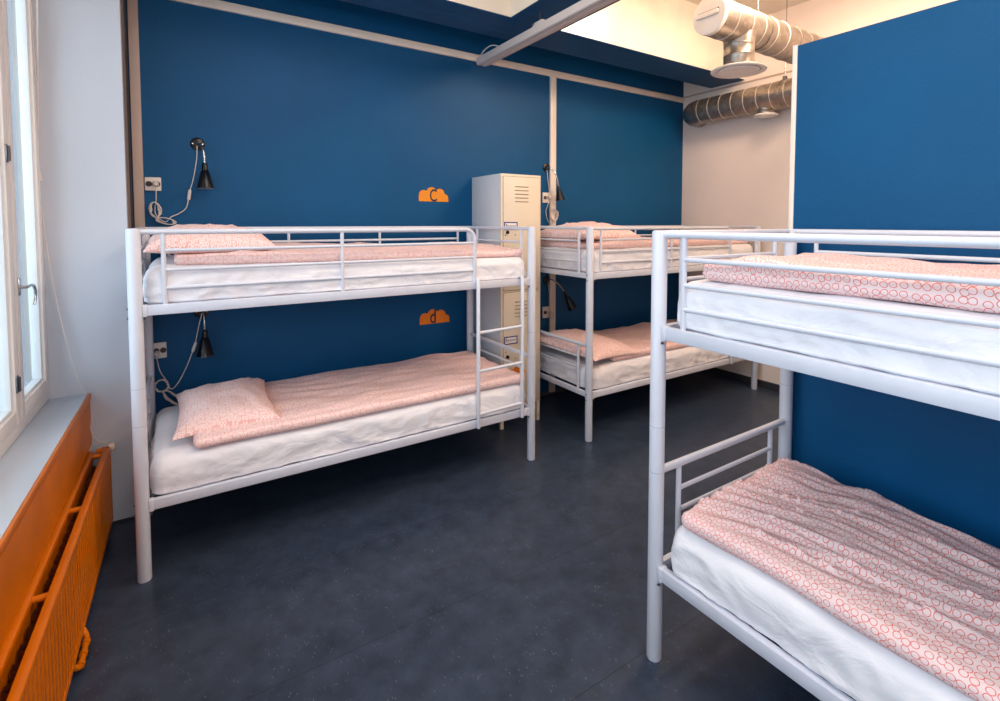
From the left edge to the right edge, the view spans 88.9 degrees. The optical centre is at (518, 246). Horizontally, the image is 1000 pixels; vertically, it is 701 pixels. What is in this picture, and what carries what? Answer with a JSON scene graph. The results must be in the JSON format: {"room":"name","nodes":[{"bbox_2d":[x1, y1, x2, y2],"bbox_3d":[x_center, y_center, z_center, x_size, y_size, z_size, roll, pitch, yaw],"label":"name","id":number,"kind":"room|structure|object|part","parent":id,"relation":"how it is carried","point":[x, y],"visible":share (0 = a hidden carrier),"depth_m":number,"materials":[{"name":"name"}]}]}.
{"room":"dormitory","nodes":[
{"label":"dormitory","id":0,"kind":"room"},
{"bbox_2d":[7,0,134,520],"bbox_3d":[-2.455,-0.323,2.787,0.522,3.630,0.487,-2,3,-34],"label":"wall","id":1,"kind":"structure","parent":0,"point":[82,148],"depth_m":2.64,"materials":[{"name":"white paint"}]},
{"bbox_2d":[112,516,134,523],"bbox_3d":[-2.149,1.488,2.780,0.112,0.012,0.008,-2,3,-34],"label":"baseboard","id":2,"kind":"structure","parent":1,"relation":"attached to","point":[132,517],"depth_m":2.77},
{"bbox_2d":[125,0,683,413],"bbox_3d":[-0.215,-0.402,4.500,5.108,3.630,0.120,-2,3,-34],"label":"wall","id":3,"kind":"structure","parent":0,"point":[298,126],"depth_m":3.78,"materials":[{"name":"blue paint"}]},
{"bbox_2d":[119,0,132,228],"bbox_3d":[-2.200,-0.328,2.885,0.012,3.630,0.366,-2,3,-34],"label":"trim","id":4,"kind":"structure","parent":3,"relation":"attached to","point":[123,31],"depth_m":2.83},
{"bbox_2d":[127,0,144,227],"bbox_3d":[-2.270,-0.335,3.046,0.050,3.630,0.020,-2,3,-34],"label":"trim","id":5,"kind":"structure","parent":3,"relation":"attached to","point":[132,5],"depth_m":3.02,"materials":[{"name":"brown wood"}]},
{"bbox_2d":[144,177,160,190],"bbox_3d":[-2.213,-0.381,3.085,0.082,0.081,0.016,-2,3,-34],"label":"wall outlet","id":6,"kind":"object","parent":3,"relation":"attached to","point":[148,180],"visible":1,"depth_m":3.08,"materials":[{"name":"white plastic"}]},
{"bbox_2d":[145,181,159,186],"bbox_3d":[-2.209,-0.381,3.079,0.074,0.033,0.001,-2,3,-34],"label":"socket","id":7,"kind":"object","parent":6,"relation":"attached to","point":[147,183],"depth_m":3.07,"materials":[{"name":"white plastic"}]},
{"bbox_2d":[154,342,166,358],"bbox_3d":[-2.208,0.636,3.136,0.071,0.097,0.016,-2,3,-34],"label":"wall outlet","id":8,"kind":"object","parent":3,"relation":"attached to","point":[161,347],"visible":0.8,"depth_m":3.14,"materials":[{"name":"white plastic"}]},
{"bbox_2d":[154,347,165,352],"bbox_3d":[-2.204,0.637,3.131,0.068,0.033,0.001,-2,3,-34],"label":"socket","id":9,"kind":"object","parent":8,"relation":"attached to","point":[161,349],"depth_m":3.13,"materials":[{"name":"white plastic"}]},
{"bbox_2d":[148,137,213,224],"bbox_3d":[-2.060,-0.409,3.115,0.342,0.548,0.133,-2,3,-34],"label":"reading lamp","id":10,"kind":"object","parent":3,"relation":"attached to","point":[205,181],"visible":1,"depth_m":3.15,"materials":[{"name":"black metal"}]},
{"bbox_3d":[-2.112,-0.382,3.120,0.260,0.493,0.036,-2,3,-34],"label":"cord","id":11,"kind":"part","parent":10,"relation":"part of","materials":[{"name":"white plastic"}]},
{"bbox_2d":[187,189,191,199],"bbox_3d":[-2.054,-0.325,3.179,0.025,0.067,0.020,-2,3,-34],"label":"switch","id":12,"kind":"object","parent":10,"relation":"attached to","point":[189,191],"depth_m":3.17,"materials":[{"name":"white plastic"}]},
{"bbox_3d":[-2.015,-0.647,3.199,0.080,0.080,0.024,-2,3,-34],"label":"wall plate","id":13,"kind":"part","parent":10,"relation":"part of","materials":[{"name":"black metal"}]},
{"bbox_3d":[-1.947,-0.444,3.166,0.096,0.162,0.096,-2,3,-34],"label":"lamp shade","id":14,"kind":"part","parent":10,"relation":"part of","materials":[{"name":"black metal"}]},
{"bbox_2d":[154,311,213,404],"bbox_3d":[-2.075,0.687,3.157,0.320,0.612,0.133,-2,3,-34],"label":"reading lamp","id":15,"kind":"object","parent":3,"relation":"attached to","point":[204,349],"visible":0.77,"depth_m":3.18,"materials":[{"name":"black metal"}]},
{"bbox_2d":[191,342,196,351],"bbox_3d":[-2.053,0.633,3.225,0.032,0.065,0.020,-2,3,-34],"label":"switch","id":16,"kind":"object","parent":15,"relation":"attached to","point":[195,343],"depth_m":3.22,"materials":[{"name":"white plastic"}]},
{"bbox_3d":[-2.020,0.416,3.247,0.080,0.080,0.024,-2,3,-34],"label":"wall plate","id":17,"kind":"part","parent":15,"relation":"part of","materials":[{"name":"black metal"}]},
{"bbox_3d":[-1.972,0.600,3.200,0.096,0.166,0.096,-2,3,-34],"label":"lamp shade","id":18,"kind":"part","parent":15,"relation":"part of","materials":[{"name":"black metal"}]},
{"bbox_2d":[170,0,684,102],"bbox_3d":[-0.190,-1.586,4.374,4.946,0.057,0.022,-2,3,-34],"label":"trim","id":19,"kind":"structure","parent":3,"relation":"attached to","point":[220,5],"depth_m":3.86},
{"bbox_2d":[419,187,447,201],"bbox_3d":[-0.684,-0.424,4.111,0.258,0.116,0.005,-2,3,-34],"label":"sticker","id":20,"kind":"object","parent":3,"relation":"attached to","point":[433,195],"visible":1,"depth_m":4.11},
{"bbox_2d":[420,309,449,324],"bbox_3d":[-0.683,0.565,4.158,0.262,0.117,0.005,-2,3,-34],"label":"sticker","id":21,"kind":"object","parent":3,"relation":"attached to","point":[433,316],"visible":1,"depth_m":4.15,"materials":[{"name":"orange paper"}]},
{"bbox_2d":[542,306,548,317],"bbox_3d":[0.267,0.613,4.789,0.106,0.105,0.016,-2,3,-34],"label":"wall outlet","id":22,"kind":"object","parent":3,"relation":"attached to","point":[545,310],"visible":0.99,"depth_m":4.77,"materials":[{"name":"white plastic"}]},
{"bbox_2d":[542,192,549,202],"bbox_3d":[0.264,-0.457,4.736,0.105,0.094,0.016,-2,3,-34],"label":"wall outlet","id":23,"kind":"object","parent":3,"relation":"attached to","point":[545,199],"visible":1,"depth_m":4.72,"materials":[{"name":"white plastic"}]},
{"bbox_2d":[548,76,556,391],"bbox_3d":[0.317,-0.097,4.784,0.067,2.955,0.022,-2,3,-34],"label":"trim","id":24,"kind":"structure","parent":3,"relation":"attached to","point":[552,98],"depth_m":4.75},
{"bbox_2d":[543,163,564,222],"bbox_3d":[0.328,-0.500,4.721,0.209,0.552,0.104,1,3,11],"label":"reading lamp","id":25,"kind":"object","parent":3,"relation":"attached to","point":[559,195],"visible":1,"depth_m":4.70,"materials":[{"name":"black metal"}]},
{"bbox_3d":[0.260,-0.736,4.715,0.080,0.080,0.024,-2,3,-34],"label":"wall plate","id":26,"kind":"part","parent":25,"relation":"part of","materials":[{"name":"black metal"}]},
{"bbox_3d":[0.308,-0.467,4.726,0.141,0.487,0.036,-2,3,-34],"label":"cord","id":27,"kind":"part","parent":25,"relation":"part of","materials":[{"name":"white plastic"}]},
{"bbox_3d":[0.385,-0.495,4.703,0.091,0.140,0.092,-2,3,-34],"label":"lamp shade","id":28,"kind":"part","parent":25,"relation":"part of","materials":[{"name":"black metal"}]},
{"bbox_2d":[540,385,579,395],"bbox_3d":[-0.222,1.398,4.502,5.008,0.035,0.012,-2,3,-34],"label":"baseboard","id":29,"kind":"structure","parent":3,"relation":"attached to","point":[561,389],"depth_m":4.88,"materials":[{"name":"black"}]},
{"bbox_2d":[543,276,576,318],"bbox_3d":[0.387,0.474,4.778,0.319,0.407,0.092,0,3,-2],"label":"reading lamp","id":30,"kind":"object","parent":3,"relation":"attached to","point":[571,305],"visible":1,"depth_m":4.75,"materials":[{"name":"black metal"}]},
{"bbox_3d":[0.268,0.311,4.770,0.080,0.080,0.024,-2,3,-34],"label":"wall plate","id":31,"kind":"part","parent":30,"relation":"part of","materials":[{"name":"black metal"}]},
{"bbox_3d":[0.482,0.503,4.768,0.138,0.188,0.091,-2,3,-34],"label":"lamp shade","id":32,"kind":"part","parent":30,"relation":"part of","materials":[{"name":"black metal"}]},
{"bbox_2d":[66,371,855,700],"bbox_3d":[1.855,1.559,2.564,7.350,0.100,5.850,-2,3,-34],"label":"floor","id":33,"kind":"structure","parent":0,"point":[461,566],"depth_m":2.31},
{"bbox_2d":[125,226,535,583],"bbox_3d":[-1.047,0.673,3.239,2.215,1.600,0.949,-2,3,-34],"label":"bunk bed","id":34,"kind":"object","parent":33,"relation":"on","point":[140,313],"visible":0.78,"depth_m":2.73,"materials":[{"name":"metal"}]},
{"bbox_3d":[-1.702,0.717,2.284,0.056,1.600,0.056,-2,3,-34],"label":"post","id":35,"kind":"part","parent":34,"relation":"part of","materials":[{"name":"white metal"}]},
{"bbox_3d":[-1.945,0.074,2.619,0.024,0.347,0.829,-2,3,-34],"label":"guard rail","id":36,"kind":"part","parent":34,"relation":"part of","materials":[{"name":"white metal"}]},
{"bbox_3d":[-1.946,0.955,2.661,0.029,0.364,0.829,-2,3,-34],"label":"panel","id":37,"kind":"part","parent":34,"relation":"part of","materials":[{"name":"white metal"}]},
{"bbox_3d":[-2.189,0.682,3.014,0.056,1.600,0.056,-2,3,-34],"label":"post","id":38,"kind":"part","parent":34,"relation":"part of","materials":[{"name":"white metal"}]},
{"bbox_3d":[-1.946,1.155,2.670,0.024,0.038,0.831,-2,3,-34],"label":"rail","id":39,"kind":"part","parent":34,"relation":"part of","materials":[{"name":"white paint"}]},
{"bbox_3d":[-1.294,0.030,3.580,2.101,0.347,0.024,-2,3,-34],"label":"guard rail","id":40,"kind":"part","parent":34,"relation":"part of","materials":[{"name":"white metal"}]},
{"bbox_3d":[-0.974,0.072,2.740,1.700,0.345,0.025,-2,3,-34],"label":"guard rail","id":41,"kind":"part","parent":34,"relation":"part of","materials":[{"name":"white metal"}]},
{"bbox_2d":[142,257,525,304],"bbox_3d":[-1.045,0.137,3.220,2.126,0.185,0.890,-2,3,-34],"label":"mattress","id":42,"kind":"object","parent":34,"relation":"on","point":[490,268],"visible":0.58,"depth_m":2.67,"materials":[{"name":"white fabric"}]},
{"bbox_2d":[174,242,521,264],"bbox_3d":[-1.002,0.020,3.251,1.979,0.116,0.782,-2,3,-34],"label":"duvet","id":43,"kind":"object","parent":42,"relation":"on","point":[483,250],"visible":0.73,"depth_m":2.85,"materials":[{"name":"fabric"}]},
{"bbox_2d":[143,224,275,253],"bbox_3d":[-1.690,-0.052,2.785,0.600,0.151,0.697,-2,3,-34],"label":"pillow","id":44,"kind":"object","parent":43,"relation":"on","point":[172,240],"visible":0.63,"depth_m":2.56,"materials":[{"name":"fabric"}]},
{"bbox_3d":[-0.807,0.259,2.860,2.103,0.052,0.034,-2,3,-34],"label":"rail","id":45,"kind":"part","parent":34,"relation":"part of","materials":[{"name":"white metal"}]},
{"bbox_2d":[149,383,525,494],"bbox_3d":[-1.046,1.026,3.263,2.124,0.186,0.885,-2,3,-34],"label":"mattress","id":46,"kind":"object","parent":34,"relation":"on","point":[176,465],"visible":0.46,"depth_m":2.70,"materials":[{"name":"white fabric"}]},
{"bbox_2d":[193,350,524,448],"bbox_3d":[-0.975,0.901,3.289,1.915,0.073,0.831,-2,3,-34],"label":"duvet","id":47,"kind":"object","parent":46,"relation":"on","point":[330,396],"visible":0.77,"depth_m":3.17,"materials":[{"name":"fabric"}]},
{"bbox_2d":[172,377,279,440],"bbox_3d":[-1.645,0.858,2.853,0.490,0.118,0.699,-2,3,-34],"label":"pillow","id":48,"kind":"object","parent":47,"relation":"on","point":[239,401],"visible":0.98,"depth_m":2.69,"materials":[{"name":"fabric"}]},
{"bbox_3d":[-0.808,1.149,2.902,2.103,0.052,0.034,-2,3,-34],"label":"rail","id":49,"kind":"part","parent":34,"relation":"part of","materials":[{"name":"white metal"}]},
{"bbox_3d":[-0.401,0.628,4.205,0.056,1.600,0.056,-2,3,-34],"label":"post","id":50,"kind":"part","parent":34,"relation":"part of","materials":[{"name":"white metal"}]},
{"bbox_3d":[-0.157,0.901,3.853,0.029,0.364,0.829,-2,3,-34],"label":"panel","id":51,"kind":"part","parent":34,"relation":"part of","materials":[{"name":"white metal"}]},
{"bbox_3d":[-0.156,0.020,3.811,0.024,0.347,0.829,-2,3,-34],"label":"guard rail","id":52,"kind":"part","parent":34,"relation":"part of","materials":[{"name":"white metal"}]},
{"bbox_3d":[0.087,0.663,3.476,0.056,1.600,0.056,-2,3,-34],"label":"post","id":53,"kind":"part","parent":34,"relation":"part of","materials":[{"name":"white metal"}]},
{"bbox_2d":[472,173,540,429],"bbox_3d":[-0.103,0.423,4.244,0.378,2.006,0.487,-2,3,-34],"label":"locker","id":54,"kind":"object","parent":33,"relation":"on","point":[501,199],"visible":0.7,"depth_m":4.05,"materials":[{"name":"white metal"}]},
{"bbox_3d":[-0.136,1.355,4.019,0.028,0.166,0.028,-2,3,-34],"label":"leg","id":55,"kind":"part","parent":54,"relation":"part of","materials":[{"name":"beige metal"}]},
{"bbox_3d":[0.024,0.803,4.074,0.348,0.899,0.013,-2,3,-34],"label":"door","id":56,"kind":"part","parent":54,"relation":"part of","materials":[{"name":"beige metal"}]},
{"bbox_3d":[0.025,-0.106,4.031,0.348,0.893,0.013,-2,3,-34],"label":"door","id":57,"kind":"part","parent":54,"relation":"part of","materials":[{"name":"beige metal"}]},
{"bbox_3d":[0.155,1.346,4.213,0.028,0.166,0.028,-2,3,-34],"label":"leg","id":58,"kind":"part","parent":54,"relation":"part of","materials":[{"name":"beige metal"}]},
{"bbox_2d":[540,225,760,441],"bbox_3d":[1.178,0.605,4.729,2.215,1.600,0.949,-2,3,-34],"label":"bunk bed","id":59,"kind":"object","parent":33,"relation":"on","point":[588,393],"visible":0.38,"depth_m":3.95,"materials":[{"name":"white paint"}]},
{"bbox_3d":[0.280,1.087,4.161,0.024,0.038,0.831,-2,3,-34],"label":"rail","id":60,"kind":"part","parent":59,"relation":"part of","materials":[{"name":"white metal"}]},
{"bbox_3d":[0.280,0.198,4.119,0.024,0.038,0.831,-2,3,-34],"label":"rail","id":61,"kind":"part","parent":59,"relation":"part of","materials":[{"name":"white metal"}]},
{"bbox_3d":[0.280,0.887,4.152,0.029,0.364,0.829,-2,3,-34],"label":"panel","id":62,"kind":"part","parent":59,"relation":"part of","materials":[{"name":"white metal"}]},
{"bbox_3d":[0.281,0.006,4.110,0.024,0.347,0.829,-2,3,-34],"label":"guard rail","id":63,"kind":"part","parent":59,"relation":"part of","materials":[{"name":"white metal"}]},
{"bbox_3d":[0.523,0.649,3.775,0.056,1.600,0.056,-2,3,-34],"label":"post","id":64,"kind":"part","parent":59,"relation":"part of","materials":[{"name":"white metal"}]},
{"bbox_3d":[0.931,-0.038,5.071,2.101,0.347,0.024,-2,3,-34],"label":"guard rail","id":65,"kind":"part","parent":59,"relation":"part of","materials":[{"name":"white metal"}]},
{"bbox_2d":[540,344,729,389],"bbox_3d":[1.178,0.958,4.753,2.123,0.184,0.887,-2,3,-34],"label":"mattress","id":66,"kind":"object","parent":59,"relation":"on","point":[606,373],"visible":0.3,"depth_m":4.12,"materials":[{"name":"white fabric"}]},
{"bbox_2d":[593,319,693,360],"bbox_3d":[1.265,0.832,4.798,1.784,0.073,0.791,-2,3,-34],"label":"duvet","id":67,"kind":"object","parent":66,"relation":"on","point":[637,336],"visible":0.3,"depth_m":4.60,"materials":[{"name":"fabric"}]},
{"bbox_2d":[540,329,639,360],"bbox_3d":[0.537,0.781,4.216,0.530,0.148,0.740,-2,3,-39],"label":"pillow","id":68,"kind":"object","parent":67,"relation":"on","point":[604,347],"visible":0.82,"depth_m":4.06,"materials":[{"name":"fabric"}]},
{"bbox_2d":[540,244,752,272],"bbox_3d":[1.179,0.069,4.711,2.121,0.184,0.886,-2,3,-34],"label":"mattress","id":69,"kind":"object","parent":59,"relation":"on","point":[736,248],"visible":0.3,"depth_m":4.08,"materials":[{"name":"white fabric"}]},
{"bbox_2d":[540,234,747,248],"bbox_3d":[1.194,-0.076,4.723,2.037,0.118,0.766,-2,3,-34],"label":"duvet","id":70,"kind":"object","parent":69,"relation":"on","point":[676,242],"visible":0.52,"depth_m":4.14,"materials":[{"name":"fabric"}]},
{"bbox_2d":[540,221,638,239],"bbox_3d":[0.562,-0.138,4.273,0.600,0.154,0.660,-2,3,-37],"label":"pillow","id":71,"kind":"object","parent":70,"relation":"on","point":[546,233],"visible":0.61,"depth_m":4.08,"materials":[{"name":"fabric"}]},
{"bbox_3d":[1.418,0.191,4.351,2.103,0.052,0.034,-2,3,-34],"label":"rail","id":72,"kind":"part","parent":59,"relation":"part of","materials":[{"name":"white metal"}]},
{"bbox_3d":[1.252,0.004,4.230,1.700,0.345,0.025,-2,3,-34],"label":"guard rail","id":73,"kind":"part","parent":59,"relation":"part of","materials":[{"name":"white metal"}]},
{"bbox_3d":[1.417,1.081,4.393,2.103,0.052,0.034,-2,3,-34],"label":"rail","id":74,"kind":"part","parent":59,"relation":"part of","materials":[{"name":"white metal"}]},
{"bbox_3d":[2.069,-0.048,5.302,0.024,0.347,0.829,-2,3,-34],"label":"guard rail","id":75,"kind":"part","parent":59,"relation":"part of","materials":[{"name":"white metal"}]},
{"bbox_3d":[2.312,0.595,4.967,0.056,1.600,0.056,-2,3,-34],"label":"post","id":76,"kind":"part","parent":59,"relation":"part of","materials":[{"name":"white metal"}]},
{"bbox_2d":[646,229,999,700],"bbox_3d":[1.464,0.771,1.221,0.949,1.600,2.215,-2,3,-34],"label":"bunk bed","id":77,"kind":"object","parent":33,"relation":"on","point":[985,405],"visible":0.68,"depth_m":1.64,"materials":[{"name":"metal"}]},
{"bbox_3d":[0.509,0.739,1.875,0.056,1.600,0.056,-2,3,-34],"label":"post","id":78,"kind":"part","parent":77,"relation":"part of","materials":[{"name":"white metal"}]},
{"bbox_3d":[0.873,1.183,2.140,0.831,0.038,0.024,-2,3,-34],"label":"rail","id":79,"kind":"part","parent":77,"relation":"part of","materials":[{"name":"white metal"}]},
{"bbox_3d":[0.874,0.294,2.098,0.831,0.038,0.024,-2,3,-34],"label":"rail","id":80,"kind":"part","parent":77,"relation":"part of","materials":[{"name":"white metal"}]},
{"bbox_3d":[0.874,0.983,2.130,0.829,0.364,0.029,-2,3,-34],"label":"panel","id":81,"kind":"part","parent":77,"relation":"part of","materials":[{"name":"white metal"}]},
{"bbox_3d":[0.875,0.102,2.089,0.829,0.347,0.024,-2,3,-34],"label":"guard rail","id":82,"kind":"part","parent":77,"relation":"part of","materials":[{"name":"white metal"}]},
{"bbox_3d":[1.105,1.240,1.004,0.034,0.052,2.103,-2,3,-34],"label":"rail","id":83,"kind":"part","parent":77,"relation":"part of","materials":[{"name":"white metal"}]},
{"bbox_3d":[1.239,0.717,2.362,0.056,1.600,0.056,-2,3,-34],"label":"post","id":84,"kind":"part","parent":77,"relation":"part of","materials":[{"name":"white metal"}]},
{"bbox_3d":[1.106,0.351,0.962,0.034,0.052,2.103,-2,3,-34],"label":"rail","id":85,"kind":"part","parent":77,"relation":"part of","materials":[{"name":"white metal"}]},
{"bbox_3d":[0.995,0.150,1.119,0.025,0.345,1.700,-2,3,-34],"label":"guard rail","id":86,"kind":"part","parent":77,"relation":"part of","materials":[{"name":"white metal"}]},
{"bbox_2d":[671,525,997,700],"bbox_3d":[1.468,1.124,1.238,0.890,0.185,2.084,-2,3,-34],"label":"mattress","id":87,"kind":"object","parent":77,"relation":"on","point":[852,662],"visible":0.22,"depth_m":1.46,"materials":[{"name":"white fabric"}]},
{"bbox_2d":[681,458,999,700],"bbox_3d":[1.405,0.983,1.200,0.723,0.110,1.973,-2,3,-34],"label":"duvet","id":88,"kind":"object","parent":87,"relation":"on","point":[926,591],"visible":1,"depth_m":1.54,"materials":[{"name":"pink fabric"}]},
{"bbox_2d":[677,279,999,395],"bbox_3d":[1.471,0.235,1.197,0.886,0.185,2.082,-2,3,-34],"label":"mattress","id":89,"kind":"object","parent":77,"relation":"on","point":[979,341],"visible":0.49,"depth_m":1.31,"materials":[{"name":"white fabric"}]},
{"bbox_2d":[703,253,999,313],"bbox_3d":[1.430,0.102,1.147,0.679,0.094,1.921,-2,3,-34],"label":"duvet","id":90,"kind":"object","parent":89,"relation":"on","point":[978,298],"visible":0.89,"depth_m":1.42,"materials":[{"name":"pink fabric"}]},
{"bbox_3d":[1.836,0.134,1.439,0.024,0.347,2.101,-2,3,-34],"label":"guard rail","id":91,"kind":"part","parent":77,"relation":"part of","materials":[{"name":"white metal"}]},
{"bbox_2d":[339,0,808,87],"bbox_3d":[1.151,-1.863,1.912,5.630,0.664,5.820,-2,3,-34],"label":"ceiling","id":92,"kind":"structure","parent":0,"point":[654,37],"depth_m":4.21,"materials":[{"name":"paint"}]},
{"bbox_2d":[476,0,616,66],"bbox_3d":[0.931,-1.468,2.296,0.102,0.162,4.470,-2,3,-34],"label":"ceiling light","id":93,"kind":"object","parent":92,"relation":"hanging from","point":[542,28],"visible":1,"depth_m":3.42,"materials":[{"name":"metal"}]},
{"bbox_2d":[683,0,791,127],"bbox_3d":[2.178,-1.733,4.993,0.310,1.012,1.396,-2,3,-34],"label":"ventilation duct","id":94,"kind":"object","parent":92,"relation":"hanging from","point":[762,101],"visible":0.91,"depth_m":4.85,"materials":[{"name":"metal"}]},
{"bbox_2d":[693,0,822,78],"bbox_3d":[2.005,-1.717,3.883,1.830,0.940,0.376,-2,3,-34],"label":"ventilation duct","id":95,"kind":"object","parent":92,"relation":"hanging from","point":[744,31],"visible":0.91,"depth_m":3.51,"materials":[{"name":"metal"}]},
{"bbox_3d":[1.254,-1.551,3.389,0.025,0.043,0.170,-2,3,-34],"label":"cap handle","id":96,"kind":"part","parent":95,"relation":"part of","materials":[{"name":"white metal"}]},
{"bbox_2d":[681,0,955,384],"bbox_3d":[3.455,-0.351,3.512,0.100,3.630,5.600,-2,3,-34],"label":"wall","id":97,"kind":"structure","parent":0,"point":[736,171],"depth_m":5.06,"materials":[{"name":"white paint"}]},
{"bbox_2d":[683,70,791,97],"bbox_3d":[3.412,-1.571,3.425,0.006,0.015,5.600,-2,3,-34],"label":"trim","id":98,"kind":"structure","parent":97,"relation":"attached to","point":[790,70],"depth_m":5.15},
{"bbox_2d":[703,367,779,392],"bbox_3d":[3.409,1.428,3.559,0.014,0.070,5.588,-2,3,-34],"label":"baseboard","id":99,"kind":"structure","parent":97,"relation":"attached to","point":[746,379],"depth_m":5.22,"materials":[{"name":"black"}]},
{"bbox_2d":[791,0,999,548],"bbox_3d":[2.160,0.357,1.144,0.100,2.435,3.047,-2,3,-34],"label":"wall partition","id":100,"kind":"structure","parent":0,"point":[898,118],"depth_m":2.00,"materials":[{"name":"blue paint"}]},
{"bbox_2d":[788,45,797,228],"bbox_3d":[1.308,0.294,2.419,0.108,2.440,0.022,-2,3,-34],"label":"trim","id":101,"kind":"structure","parent":100,"relation":"attached to","point":[795,47],"depth_m":2.35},
{"bbox_3d":[-1.043,-0.205,0.311,0.303,3.630,5.256,-2,3,-34],"label":"wall","id":102,"kind":"structure","parent":0,"visible":0},
{"bbox_2d":[0,0,49,458],"bbox_3d":[-1.284,-0.266,0.736,0.197,2.248,4.232,-2,3,-33],"label":"window","id":103,"kind":"structure","parent":102,"relation":"in","point":[19,405],"depth_m":2.39,"materials":[{"name":"paint"}]},
{"bbox_3d":[-2.114,0.192,2.199,0.036,0.128,0.114,-1,3,-26],"label":"handle","id":104,"kind":"part","parent":103,"relation":"part of","materials":[{"name":"silver metal"}]},
{"bbox_2d":[30,0,105,442],"bbox_3d":[-2.263,-0.149,2.554,0.235,2.378,0.086,-2,3,-34],"label":"blind cord","id":105,"kind":"object","parent":103,"relation":"hanging from","point":[37,75],"visible":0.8,"depth_m":2.51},
{"bbox_3d":[-2.330,-0.880,2.456,0.075,0.910,0.026,1,3,26],"label":"cord","id":106,"kind":"part","parent":105,"relation":"part of","materials":[{"name":"white plastic"}]},
{"bbox_3d":[-2.279,0.404,2.605,0.236,1.268,0.031,-2,3,-31],"label":"loose cord","id":107,"kind":"part","parent":105,"relation":"part of","materials":[{"name":"white fabric"}]},
{"bbox_2d":[0,393,90,557],"bbox_3d":[-1.252,0.872,0.811,0.345,0.031,4.233,-2,3,-33],"label":"windowsill","id":108,"kind":"structure","parent":102,"relation":"attached to","point":[26,464],"depth_m":1.94,"materials":[{"name":"white paint"}]},
{"bbox_2d":[0,442,115,700],"bbox_3d":[-1.545,1.311,1.579,0.238,0.444,2.605,-2,3,-33],"label":"radiator","id":109,"kind":"object","parent":102,"relation":"attached to","point":[39,651],"visible":0.96,"depth_m":1.76,"materials":[{"name":"orange metal"}]},
{"bbox_3d":[-2.155,1.058,2.697,0.035,0.047,0.046,-2,3,-34],"label":"valve knob","id":110,"kind":"part","parent":109,"relation":"part of","materials":[{"name":"white plastic"}]},
{"bbox_3d":[0.161,-0.121,-1.441,0.358,3.630,1.006,-2,3,-34],"label":"wall","id":111,"kind":"structure","parent":0,"visible":0},
{"bbox_2d":[0,401,91,647],"bbox_3d":[-1.125,0.997,0.910,0.022,0.257,4.253,-2,3,-33],"label":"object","id":112,"kind":"structure","parent":111,"relation":"attached to","point":[19,561],"depth_m":1.76,"materials":[{"name":"orange paint"}]}
]}

